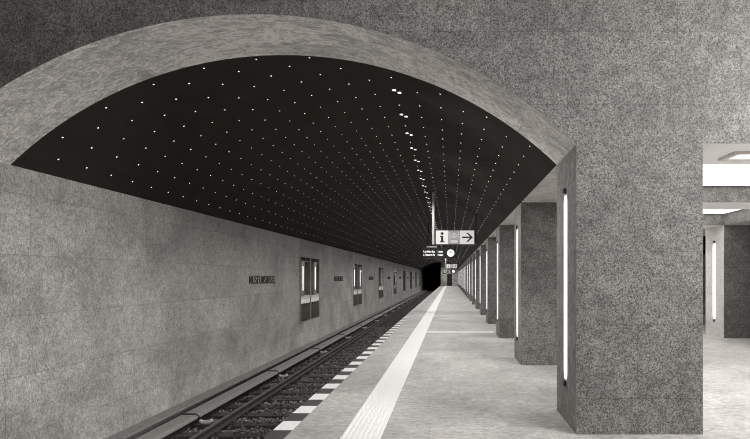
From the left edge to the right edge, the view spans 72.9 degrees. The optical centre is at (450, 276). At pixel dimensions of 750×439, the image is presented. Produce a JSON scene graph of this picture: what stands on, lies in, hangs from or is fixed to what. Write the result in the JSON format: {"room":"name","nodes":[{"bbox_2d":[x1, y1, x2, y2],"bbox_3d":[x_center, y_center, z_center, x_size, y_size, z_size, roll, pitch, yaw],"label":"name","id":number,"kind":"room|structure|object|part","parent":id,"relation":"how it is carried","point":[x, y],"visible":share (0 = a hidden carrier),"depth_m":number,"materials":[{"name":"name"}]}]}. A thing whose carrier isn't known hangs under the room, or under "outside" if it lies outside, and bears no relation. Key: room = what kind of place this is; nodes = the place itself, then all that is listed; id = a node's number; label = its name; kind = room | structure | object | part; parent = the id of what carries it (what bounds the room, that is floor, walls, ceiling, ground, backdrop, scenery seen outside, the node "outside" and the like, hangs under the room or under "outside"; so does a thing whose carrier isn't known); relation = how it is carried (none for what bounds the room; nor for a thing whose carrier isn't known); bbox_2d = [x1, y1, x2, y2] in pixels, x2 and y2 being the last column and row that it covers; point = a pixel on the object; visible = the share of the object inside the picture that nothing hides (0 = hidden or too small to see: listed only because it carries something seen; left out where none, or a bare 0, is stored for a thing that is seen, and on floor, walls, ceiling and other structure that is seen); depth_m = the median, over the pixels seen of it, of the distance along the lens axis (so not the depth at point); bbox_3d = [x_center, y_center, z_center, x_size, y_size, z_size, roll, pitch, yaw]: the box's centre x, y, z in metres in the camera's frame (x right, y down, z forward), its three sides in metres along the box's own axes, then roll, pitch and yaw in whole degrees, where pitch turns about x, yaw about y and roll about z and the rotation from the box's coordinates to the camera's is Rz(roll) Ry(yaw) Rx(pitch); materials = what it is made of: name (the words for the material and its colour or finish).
{"room":"metro station","nodes":[
{"label":"metro station","id":0,"kind":"room"},
{"bbox_2d":[10,165,422,438],"bbox_3d":[-5.495,0.876,52.008,0.400,4.449,91.985,0,0,0],"label":"wall","id":1,"kind":"structure","parent":0,"point":[125,309],"depth_m":8.40,"materials":[{"name":"grey concrete"}]},
{"bbox_2d":[249,276,275,283],"bbox_3d":[-5.289,0.077,14.126,0.012,0.225,1.952,0,0,0],"label":"station sign","id":2,"kind":"object","parent":1,"relation":"attached to","point":[262,277],"visible":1,"depth_m":13.98,"materials":[{"name":"brown metal"}]},
{"bbox_2d":[105,290,423,438],"bbox_3d":[-5.163,2.788,52.008,0.265,0.625,91.985,0,0,0],"label":"trim","id":3,"kind":"structure","parent":1,"relation":"attached to","point":[137,430],"depth_m":10.96,"materials":[{"name":"grey concrete"}]},
{"bbox_2d":[300,256,319,321],"bbox_3d":[-5.275,0.430,18.850,0.034,2.330,2.600,0,0,-1],"label":"glass panel","id":4,"kind":"object","parent":1,"relation":"attached to","point":[309,267],"visible":1,"depth_m":18.70,"materials":[{"name":"glass"}]},
{"bbox_3d":[-5.277,0.430,18.199,0.016,2.286,1.254,0,0,0],"label":"pane","id":5,"kind":"part","parent":4,"relation":"part of","materials":[{"name":"glass"}]},
{"bbox_3d":[-5.288,0.430,19.501,0.016,2.286,1.254,0,0,0],"label":"pane","id":6,"kind":"part","parent":4,"relation":"part of","materials":[{"name":"glass"}]},
{"bbox_2d":[334,276,343,280],"bbox_3d":[-5.289,0.077,23.726,0.012,0.225,1.952,0,0,0],"label":"station sign","id":7,"kind":"object","parent":1,"relation":"attached to","point":[339,277],"visible":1,"depth_m":23.62,"materials":[{"name":"brown metal"}]},
{"bbox_2d":[353,263,361,305],"bbox_3d":[-5.278,0.430,28.450,0.034,2.330,2.600,0,0,0],"label":"glass panel","id":8,"kind":"object","parent":1,"relation":"attached to","point":[357,268],"visible":1,"depth_m":28.37,"materials":[{"name":"glass"}]},
{"bbox_3d":[-5.285,0.430,27.799,0.016,2.286,1.254,0,0,0],"label":"pane","id":9,"kind":"part","parent":8,"relation":"part of","materials":[{"name":"glass"}]},
{"bbox_3d":[-5.285,0.430,29.101,0.016,2.286,1.254,0,0,0],"label":"pane","id":10,"kind":"part","parent":8,"relation":"part of","materials":[{"name":"glass"}]},
{"bbox_2d":[378,267,383,298],"bbox_3d":[-5.278,0.430,38.050,0.034,2.330,2.600,0,0,0],"label":"glass panel","id":11,"kind":"object","parent":1,"relation":"attached to","point":[380,269],"visible":1,"depth_m":37.70,"materials":[{"name":"glass"}]},
{"bbox_3d":[-5.285,0.430,37.399,0.016,2.286,1.254,0,0,0],"label":"pane","id":12,"kind":"part","parent":11,"relation":"part of","materials":[{"name":"glass"}]},
{"bbox_3d":[-5.285,0.430,38.701,0.016,2.286,1.254,0,0,0],"label":"pane","id":13,"kind":"part","parent":11,"relation":"part of","materials":[{"name":"glass"}]},
{"bbox_2d":[393,269,396,293],"bbox_3d":[-5.278,0.430,47.650,0.034,2.330,2.600,0,0,0],"label":"glass panel","id":14,"kind":"object","parent":1,"relation":"attached to","point":[394,270],"visible":1,"depth_m":47.12,"materials":[{"name":"glass"}]},
{"bbox_3d":[-5.285,0.430,48.301,0.016,2.286,1.254,0,0,0],"label":"pane","id":15,"kind":"part","parent":14,"relation":"part of","materials":[{"name":"glass"}]},
{"bbox_2d":[403,270,405,290],"bbox_3d":[-5.278,0.430,57.250,0.034,2.330,2.600,0,0,0],"label":"glass panel","id":16,"kind":"object","parent":1,"relation":"attached to","point":[404,272],"visible":1,"depth_m":57.23,"materials":[{"name":"glass"}]},
{"bbox_2d":[410,271,411,288],"bbox_3d":[-5.278,0.430,66.850,0.034,2.330,2.600,0,0,0],"label":"glass panel","id":17,"kind":"object","parent":1,"relation":"attached to","point":[410,271],"visible":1,"depth_m":65.97,"materials":[{"name":"glass"}]},
{"bbox_2d":[415,272,416,287],"bbox_3d":[-5.278,0.430,76.450,0.034,2.330,2.600,0,0,0],"label":"glass panel","id":18,"kind":"object","parent":1,"relation":"attached to","point":[415,272],"visible":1,"depth_m":75.39,"materials":[{"name":"glass"}]},
{"bbox_2d":[11,55,555,269],"bbox_3d":[-2.008,-2.069,52.008,6.694,1.441,91.985,0,0,0],"label":"vault","id":19,"kind":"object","parent":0,"point":[89,154],"visible":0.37,"depth_m":8.42,"materials":[{"name":"black paint"}]},
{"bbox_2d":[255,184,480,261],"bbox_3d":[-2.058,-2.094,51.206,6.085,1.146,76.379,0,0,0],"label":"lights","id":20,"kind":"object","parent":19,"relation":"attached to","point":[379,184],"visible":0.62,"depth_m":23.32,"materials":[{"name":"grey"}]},
{"bbox_2d":[423,224,455,257],"bbox_3d":[-0.545,-1.750,24.099,1.598,1.704,0.242,0,0,0],"label":"departure board","id":21,"kind":"object","parent":19,"relation":"hanging from","point":[430,251],"visible":0.98,"depth_m":24.00,"materials":[{"name":"black paint"}]},
{"bbox_2d":[447,249,454,256],"bbox_3d":[0.010,-1.147,23.989,0.390,0.390,0.022,0,0,0],"label":"clock","id":22,"kind":"object","parent":21,"relation":"on","point":[450,252],"depth_m":23.98,"materials":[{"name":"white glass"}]},
{"bbox_2d":[442,269,454,272],"bbox_3d":[-0.195,-1.300,62.099,1.598,1.704,0.242,0,0,0],"label":"departure board","id":23,"kind":"object","parent":19,"relation":"hanging from","point":[443,270],"visible":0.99,"depth_m":62.00,"materials":[{"name":"metal"}]},
{"bbox_2d":[445,258,457,267],"bbox_3d":[0.113,-1.686,52.064,1.275,1.533,0.152,0,0,0],"label":"direction sign","id":24,"kind":"object","parent":19,"relation":"hanging from","point":[446,265],"visible":0.99,"depth_m":51.99,"materials":[{"name":"grey"}]},
{"bbox_2d":[432,192,476,244],"bbox_3d":[0.113,-1.686,14.364,1.275,1.533,0.152,0,0,0],"label":"direction sign","id":25,"kind":"object","parent":19,"relation":"hanging from","point":[442,237],"visible":0.99,"depth_m":14.29,"materials":[{"name":"metal"}]},
{"bbox_3d":[-0.495,-1.696,14.365,0.060,1.513,0.070,0,0,0],"label":"post","id":26,"kind":"part","parent":25,"relation":"part of","materials":[{"name":"grey metal"}]},
{"bbox_3d":[-0.242,-1.134,14.296,0.352,0.388,0.008,0,0,0],"label":"information panel","id":27,"kind":"part","parent":25,"relation":"part of","materials":[{"name":"grey plastic"}]},
{"bbox_3d":[0.103,-1.134,14.296,0.338,0.388,0.008,0,0,0],"label":"emblem panel","id":28,"kind":"part","parent":25,"relation":"part of","materials":[{"name":"grey plastic"}]},
{"bbox_3d":[0.475,-1.134,14.296,0.406,0.388,0.008,0,0,0],"label":"arrow panel","id":29,"kind":"part","parent":25,"relation":"part of","materials":[{"name":"grey plastic"}]},
{"bbox_3d":[0.720,-1.389,14.365,0.060,0.898,0.070,0,0,0],"label":"post","id":30,"kind":"part","parent":25,"relation":"part of","materials":[{"name":"metal"}]},
{"bbox_2d":[0,0,749,438],"bbox_3d":[4.858,-0.750,5.548,25.306,7.700,0.935,0,0,0],"label":"wall","id":31,"kind":"structure","parent":0,"point":[562,74],"depth_m":5.08,"materials":[{"name":"grey concrete"}]},
{"bbox_2d":[423,268,440,289],"bbox_3d":[-3.522,0.050,114.150,4.145,6.100,32.300,0,0,0],"label":"tunnel","id":32,"kind":"structure","parent":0,"point":[431,276],"depth_m":130.01,"materials":[{"name":"black"}]},
{"bbox_2d":[427,263,440,267],"bbox_3d":[-3.372,0.050,94.300,3.845,6.100,8.000,0,0,0],"label":"wall","id":33,"kind":"structure","parent":0,"point":[438,265],"depth_m":98.00,"materials":[{"name":"concrete"}]},
{"bbox_2d":[441,262,457,285],"bbox_3d":[4.858,-0.700,90.150,13.216,4.600,0.300,0,0,0],"label":"wall","id":34,"kind":"structure","parent":0,"point":[454,275],"depth_m":89.99,"materials":[{"name":"grey concrete"}]},
{"bbox_2d":[447,274,451,285],"bbox_3d":[-0.170,0.525,89.990,0.900,2.150,0.020,0,0,0],"label":"door","id":35,"kind":"structure","parent":34,"relation":"in","point":[449,276],"depth_m":89.97,"materials":[{"name":"black paint"}]},
{"bbox_2d":[460,165,556,266],"bbox_3d":[1.924,-2.177,48.008,1.281,1.645,83.985,0,0,0],"label":"wall","id":36,"kind":"structure","parent":0,"point":[546,190],"depth_m":8.21,"materials":[{"name":"grey concrete"}]},
{"bbox_2d":[284,286,749,438],"bbox_3d":[4.858,2.250,43.500,13.018,1.300,93.000,0,0,0],"label":"floor","id":37,"kind":"structure","parent":0,"point":[456,385],"depth_m":6.99,"materials":[{"name":"stone"}]},
{"bbox_2d":[340,286,445,438],"bbox_3d":[-0.893,1.596,42.750,0.399,0.008,91.500,0,0,0],"label":"trim","id":38,"kind":"structure","parent":37,"relation":"on","point":[370,422],"depth_m":6.96,"materials":[{"name":"white tile"}]},
{"bbox_2d":[426,331,493,332],"bbox_3d":[0.282,1.596,14.530,1.953,0.008,0.400,0,0,0],"label":"trim","id":39,"kind":"structure","parent":37,"relation":"on","point":[427,331],"depth_m":14.35,"materials":[{"name":"white"}]},
{"bbox_2d":[463,263,463,292],"bbox_3d":[1.922,0.122,49.547,1.286,2.955,0.935,0,0,0],"label":"stone column","id":40,"kind":"structure","parent":37,"relation":"on","point":[463,263],"depth_m":49.19,"materials":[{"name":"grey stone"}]},
{"bbox_2d":[464,262,465,294],"bbox_3d":[1.922,0.122,45.547,1.286,2.955,0.935,0,0,0],"label":"stone column","id":41,"kind":"structure","parent":37,"relation":"on","point":[464,262],"depth_m":45.09,"materials":[{"name":"grey stone"}]},
{"bbox_2d":[466,261,466,295],"bbox_3d":[1.922,0.122,41.547,1.286,2.955,0.935,0,0,0],"label":"stone column","id":42,"kind":"structure","parent":37,"relation":"on","point":[466,261],"depth_m":41.08,"materials":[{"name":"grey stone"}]},
{"bbox_2d":[467,259,468,298],"bbox_3d":[1.922,0.122,37.547,1.286,2.955,0.935,0,0,0],"label":"stone column","id":43,"kind":"structure","parent":37,"relation":"on","point":[467,259],"depth_m":37.08,"materials":[{"name":"grey stone"}]},
{"bbox_2d":[469,257,471,300],"bbox_3d":[1.922,0.122,33.547,1.286,2.955,0.935,0,0,0],"label":"stone column","id":44,"kind":"structure","parent":37,"relation":"on","point":[470,258],"depth_m":33.08,"materials":[{"name":"grey stone"}]},
{"bbox_2d":[469,262,469,294],"bbox_3d":[1.264,0.113,33.547,0.030,2.186,0.168,0,0,0],"label":"lamp","id":45,"kind":"object","parent":44,"relation":"attached to","point":[469,262],"visible":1,"depth_m":33.50,"materials":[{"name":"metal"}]},
{"bbox_2d":[472,254,474,304],"bbox_3d":[1.922,0.122,29.547,1.286,2.955,0.935,0,0,0],"label":"stone column","id":46,"kind":"structure","parent":37,"relation":"on","point":[473,255],"depth_m":29.08,"materials":[{"name":"grey stone"}]},
{"bbox_2d":[475,250,479,308],"bbox_3d":[1.922,0.122,25.547,1.286,2.955,0.935,0,0,0],"label":"stone column","id":47,"kind":"structure","parent":37,"relation":"on","point":[477,252],"depth_m":25.08,"materials":[{"name":"grey stone"}]},
{"bbox_2d":[475,258,475,300],"bbox_3d":[1.264,0.113,25.547,0.030,2.186,0.168,0,0,0],"label":"lamp","id":48,"kind":"object","parent":47,"relation":"attached to","point":[475,258],"visible":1,"depth_m":25.48,"materials":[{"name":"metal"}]},
{"bbox_2d":[480,245,485,314],"bbox_3d":[1.922,0.122,21.547,1.286,2.955,0.935,0,0,0],"label":"stone column","id":49,"kind":"structure","parent":37,"relation":"on","point":[482,247],"depth_m":21.08,"materials":[{"name":"grey stone"}]},
{"bbox_2d":[486,237,495,323],"bbox_3d":[1.922,0.122,17.547,1.286,2.955,0.935,0,0,0],"label":"stone column","id":50,"kind":"structure","parent":37,"relation":"on","point":[490,241],"depth_m":17.08,"materials":[{"name":"grey stone"}]},
{"bbox_2d":[496,225,513,337],"bbox_3d":[1.922,0.122,13.547,1.286,2.955,0.935,0,0,0],"label":"stone column","id":51,"kind":"structure","parent":37,"relation":"on","point":[504,233],"depth_m":13.08,"materials":[{"name":"grey stone"}]},
{"bbox_2d":[497,241,497,321],"bbox_3d":[1.264,0.113,13.547,0.030,2.186,0.168,0,0,0],"label":"lamp","id":52,"kind":"object","parent":51,"relation":"attached to","point":[497,241],"visible":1,"depth_m":13.53,"materials":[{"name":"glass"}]},
{"bbox_2d":[514,202,556,364],"bbox_3d":[1.922,0.122,9.547,1.286,2.955,0.935,0,0,0],"label":"stone column","id":53,"kind":"structure","parent":37,"relation":"on","point":[536,344],"depth_m":9.08,"materials":[{"name":"grey stone"}]},
{"bbox_2d":[516,226,517,339],"bbox_3d":[1.264,0.113,9.547,0.030,2.186,0.168,0,0,0],"label":"lamp","id":54,"kind":"object","parent":53,"relation":"attached to","point":[516,226],"visible":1,"depth_m":9.50,"materials":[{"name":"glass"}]},
{"bbox_2d":[557,144,702,433],"bbox_3d":[1.922,0.122,5.548,1.286,2.955,0.935,0,0,0],"label":"stone column","id":55,"kind":"structure","parent":37,"relation":"on","point":[635,211],"depth_m":5.08,"materials":[{"name":"grey stone"}]},
{"bbox_2d":[563,188,567,385],"bbox_3d":[1.264,0.113,5.548,0.030,2.186,0.168,0,0,0],"label":"lamp","id":56,"kind":"object","parent":55,"relation":"attached to","point":[564,189],"visible":1,"depth_m":5.52,"materials":[{"name":"grey plastic"}]},
{"bbox_2d":[706,225,749,337],"bbox_3d":[7.794,0.122,13.547,1.286,2.955,0.935,0,0,0],"label":"stone column","id":57,"kind":"structure","parent":37,"relation":"on","point":[732,320],"depth_m":13.08,"materials":[{"name":"grey stone"}]},
{"bbox_2d":[713,241,715,321],"bbox_3d":[7.136,0.113,13.547,0.030,2.186,0.168,0,0,0],"label":"lamp","id":58,"kind":"object","parent":57,"relation":"attached to","point":[714,243],"visible":1,"depth_m":13.53,"materials":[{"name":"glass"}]},
{"bbox_2d":[703,254,705,312],"bbox_3d":[15.211,0.876,52.008,0.400,4.449,91.985,0,0,0],"label":"wall","id":59,"kind":"structure","parent":0,"point":[704,255],"depth_m":29.55,"materials":[{"name":"grey stone"}]},
{"bbox_2d":[703,236,705,253],"bbox_3d":[11.724,-2.069,52.008,6.694,1.441,91.985,0,0,0],"label":"ceiling","id":60,"kind":"structure","parent":0,"point":[704,237],"depth_m":28.42,"materials":[{"name":"black paint"}]},
{"bbox_2d":[703,209,749,235],"bbox_3d":[7.792,-2.177,48.008,1.281,1.645,83.985,0,0,0],"label":"wall","id":61,"kind":"structure","parent":0,"point":[740,217],"depth_m":12.54,"materials":[{"name":"grey concrete"}]},
{"bbox_3d":[-3.561,2.965,63.500,3.468,0.270,133.000,0,0,0],"label":"floor track","id":62,"kind":"object","parent":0,"visible":0},
{"bbox_2d":[170,291,425,438],"bbox_3d":[-3.431,2.685,51.719,3.188,0.259,90.502,0,0,0],"label":"ballast","id":63,"kind":"object","parent":62,"relation":"on","point":[193,428],"visible":0.22,"depth_m":10.96,"materials":[{"name":"grey gravel"}]},
{"bbox_2d":[178,431,269,438],"bbox_3d":[-3.310,2.708,8.460,2.480,0.185,0.240,0,0,0],"label":"sleeper","id":64,"kind":"object","parent":63,"relation":"on","point":[221,435],"visible":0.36,"depth_m":8.39,"materials":[{"name":"grey concrete"}]},
{"bbox_3d":[-4.054,2.638,8.460,0.340,0.045,0.160,0,0,0],"label":"tie plate","id":65,"kind":"part","parent":64,"relation":"part of","materials":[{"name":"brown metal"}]},
{"bbox_2d":[197,420,281,429],"bbox_3d":[-3.310,2.708,9.080,2.480,0.185,0.240,0,0,0],"label":"sleeper","id":66,"kind":"object","parent":63,"relation":"on","point":[234,425],"visible":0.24,"depth_m":8.96,"materials":[{"name":"grey concrete"}]},
{"bbox_2d":[213,411,291,419],"bbox_3d":[-3.310,2.708,9.700,2.480,0.185,0.240,0,0,0],"label":"sleeper","id":67,"kind":"object","parent":63,"relation":"on","point":[249,415],"visible":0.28,"depth_m":9.60,"materials":[{"name":"grey concrete"}]},
{"bbox_2d":[228,403,299,410],"bbox_3d":[-3.310,2.708,10.320,2.480,0.185,0.240,0,0,0],"label":"sleeper","id":68,"kind":"object","parent":63,"relation":"on","point":[260,406],"visible":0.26,"depth_m":10.20,"materials":[{"name":"grey concrete"}]},
{"bbox_2d":[240,396,310,403],"bbox_3d":[-3.310,2.708,10.940,2.480,0.185,0.240,0,0,0],"label":"sleeper","id":69,"kind":"object","parent":63,"relation":"on","point":[270,399],"visible":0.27,"depth_m":10.86,"materials":[{"name":"grey concrete"}]},
{"bbox_2d":[136,290,427,438],"bbox_3d":[-4.562,2.558,51.807,0.607,0.224,91.385,0,0,0],"label":"rail","id":70,"kind":"object","parent":63,"relation":"on","point":[168,430],"visible":0.98,"depth_m":10.98,"materials":[{"name":"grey metal"}]},
{"bbox_3d":[-4.388,2.596,8.970,0.259,0.108,0.074,0,0,0],"label":"bracket arm","id":71,"kind":"part","parent":70,"relation":"part of","materials":[{"name":"plastic"}]},
{"bbox_2d":[252,390,316,395],"bbox_3d":[-3.310,2.708,11.560,2.480,0.185,0.240,0,0,0],"label":"sleeper","id":72,"kind":"object","parent":63,"relation":"on","point":[280,392],"visible":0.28,"depth_m":11.44,"materials":[{"name":"grey concrete"}]},
{"bbox_2d":[262,384,324,389],"bbox_3d":[-3.310,2.708,12.180,2.480,0.185,0.240,0,0,0],"label":"sleeper","id":73,"kind":"object","parent":63,"relation":"on","point":[266,387],"visible":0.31,"depth_m":12.06,"materials":[{"name":"grey concrete"}]},
{"bbox_2d":[271,379,329,384],"bbox_3d":[-3.310,2.708,12.800,2.480,0.185,0.240,0,0,0],"label":"sleeper","id":74,"kind":"object","parent":63,"relation":"on","point":[295,381],"visible":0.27,"depth_m":12.73,"materials":[{"name":"grey concrete"}]},
{"bbox_2d":[280,374,335,379],"bbox_3d":[-3.310,2.708,13.420,2.480,0.185,0.240,0,0,0],"label":"sleeper","id":75,"kind":"object","parent":63,"relation":"on","point":[322,377],"visible":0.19,"depth_m":13.37,"materials":[{"name":"grey concrete"}]},
{"bbox_2d":[287,370,340,374],"bbox_3d":[-3.310,2.708,14.040,2.480,0.185,0.240,0,0,0],"label":"sleeper","id":76,"kind":"object","parent":63,"relation":"on","point":[309,371],"visible":0.3,"depth_m":13.93,"materials":[{"name":"grey concrete"}]},
{"bbox_2d":[294,366,344,370],"bbox_3d":[-3.310,2.708,14.660,2.480,0.185,0.240,0,0,0],"label":"sleeper","id":77,"kind":"object","parent":63,"relation":"on","point":[315,367],"visible":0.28,"depth_m":14.54,"materials":[{"name":"grey concrete"}]},
{"bbox_2d":[301,362,349,366],"bbox_3d":[-3.310,2.708,15.280,2.480,0.185,0.240,0,0,0],"label":"sleeper","id":78,"kind":"object","parent":63,"relation":"on","point":[321,363],"visible":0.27,"depth_m":15.20,"materials":[{"name":"grey concrete"}]},
{"bbox_2d":[306,359,353,362],"bbox_3d":[-3.310,2.708,15.900,2.480,0.185,0.240,0,0,0],"label":"sleeper","id":79,"kind":"object","parent":63,"relation":"on","point":[326,360],"visible":0.28,"depth_m":15.78,"materials":[{"name":"grey concrete"}]},
{"bbox_2d":[312,356,356,359],"bbox_3d":[-3.310,2.708,16.520,2.480,0.185,0.240,0,0,0],"label":"sleeper","id":80,"kind":"object","parent":63,"relation":"on","point":[331,357],"visible":0.29,"depth_m":16.40,"materials":[{"name":"grey concrete"}]},
{"bbox_2d":[317,353,360,356],"bbox_3d":[-3.310,2.708,17.140,2.480,0.185,0.240,0,0,0],"label":"sleeper","id":81,"kind":"object","parent":63,"relation":"on","point":[335,354],"visible":0.25,"depth_m":17.02,"materials":[{"name":"grey concrete"}]},
{"bbox_2d":[323,350,363,353],"bbox_3d":[-3.310,2.708,17.760,2.480,0.185,0.240,0,0,0],"label":"sleeper","id":82,"kind":"object","parent":63,"relation":"on","point":[339,351],"visible":0.2,"depth_m":17.64,"materials":[{"name":"grey concrete"}]},
{"bbox_2d":[326,348,365,350],"bbox_3d":[-3.310,2.708,18.380,2.480,0.185,0.240,0,0,0],"label":"sleeper","id":83,"kind":"object","parent":63,"relation":"on","point":[342,348],"visible":0.28,"depth_m":18.34,"materials":[{"name":"grey concrete"}]},
{"bbox_2d":[330,346,368,348],"bbox_3d":[-3.310,2.708,19.000,2.480,0.185,0.240,0,0,0],"label":"sleeper","id":84,"kind":"object","parent":63,"relation":"on","point":[347,347],"visible":0.27,"depth_m":18.88,"materials":[{"name":"grey concrete"}]},
{"bbox_2d":[334,344,370,346],"bbox_3d":[-3.310,2.708,19.620,2.480,0.185,0.240,0,0,0],"label":"sleeper","id":85,"kind":"object","parent":63,"relation":"on","point":[336,345],"visible":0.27,"depth_m":19.50,"materials":[{"name":"grey concrete"}]},
{"bbox_2d":[337,341,373,343],"bbox_3d":[-3.310,2.708,20.240,2.480,0.185,0.240,0,0,0],"label":"sleeper","id":86,"kind":"object","parent":63,"relation":"on","point":[353,342],"visible":0.24,"depth_m":20.20,"materials":[{"name":"grey concrete"}]},
{"bbox_2d":[342,340,376,341],"bbox_3d":[-3.310,2.708,20.860,2.480,0.185,0.240,0,0,0],"label":"sleeper","id":87,"kind":"object","parent":63,"relation":"on","point":[342,340],"visible":0.18,"depth_m":20.95,"materials":[{"name":"grey concrete"}]},
{"bbox_2d":[351,334,382,336],"bbox_3d":[-3.310,2.708,22.720,2.480,0.185,0.240,0,0,0],"label":"sleeper","id":88,"kind":"object","parent":63,"relation":"on","point":[363,335],"visible":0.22,"depth_m":22.74,"materials":[{"name":"grey concrete"}]},
{"bbox_2d":[355,331,385,333],"bbox_3d":[-3.310,2.708,23.960,2.480,0.185,0.240,0,0,0],"label":"sleeper","id":89,"kind":"object","parent":63,"relation":"on","point":[368,332],"visible":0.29,"depth_m":23.96,"materials":[{"name":"grey concrete"}]},
{"bbox_3d":[-3.310,2.707,65.500,2.480,0.185,0.240,0,0,0],"label":"sleeper","id":90,"kind":"object","parent":63,"relation":"in","visible":0},
{"bbox_2d":[189,287,433,438],"bbox_3d":[-4.054,2.584,65.500,0.124,0.128,118.870,0,0,0],"label":"rail","id":91,"kind":"object","parent":90,"relation":"on","point":[218,425],"visible":0.97,"depth_m":11.20,"materials":[{"name":"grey metal"}]},
{"bbox_3d":[4.858,-1.824,48.007,4.586,0.300,83.985,0,0,0],"label":"ceiling","id":92,"kind":"structure","parent":0,"visible":0},
{"bbox_2d":[703,214,723,228],"bbox_3d":[4.858,-1.514,13.547,4.586,0.319,0.935,0,0,0],"label":"ceiling beam","id":93,"kind":"structure","parent":92,"relation":"attached to","point":[709,220],"depth_m":13.08,"materials":[{"name":"grey concrete"}]},
{"bbox_2d":[703,209,741,213],"bbox_3d":[4.858,-1.661,11.547,4.546,0.025,3.025,0,0,0],"label":"recessed light","id":94,"kind":"object","parent":92,"relation":"in","point":[705,211],"visible":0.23,"depth_m":12.63,"materials":[{"name":"grey"}]},
{"bbox_2d":[703,186,749,208],"bbox_3d":[4.858,-1.514,9.547,4.586,0.319,0.935,0,0,0],"label":"ceiling beam","id":95,"kind":"structure","parent":92,"relation":"attached to","point":[714,197],"depth_m":9.08,"materials":[{"name":"grey concrete"}]},
{"bbox_2d":[703,164,749,185],"bbox_3d":[4.858,-1.661,7.548,4.546,0.025,3.025,0,0,0],"label":"recessed light","id":96,"kind":"object","parent":92,"relation":"in","point":[713,174],"visible":0.15,"depth_m":8.11,"materials":[{"name":"grey plastic"}]},
{"bbox_3d":[4.858,-1.661,7.548,4.546,0.025,3.025,0,0,0],"label":"frame","id":97,"kind":"part","parent":96,"relation":"part of","materials":[{"name":"white paint"}]},
{"bbox_2d":[718,151,749,160],"bbox_3d":[3.320,-1.340,5.550,0.520,0.030,0.340,0,0,0],"label":"recessed light","id":98,"kind":"object","parent":92,"relation":"in","point":[736,155],"visible":1,"depth_m":5.57,"materials":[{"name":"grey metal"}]},
{"bbox_3d":[-1.739,2.330,43.500,0.176,1.140,93.000,0,0,0],"label":"platform","id":99,"kind":"object","parent":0,"visible":0},
{"bbox_2d":[263,286,440,438],"bbox_3d":[-1.754,1.680,43.500,0.206,0.160,93.000,0,0,0],"label":"trim","id":100,"kind":"structure","parent":99,"relation":"on","point":[283,429],"depth_m":6.99,"materials":[{"name":"white paint"}]}
]}

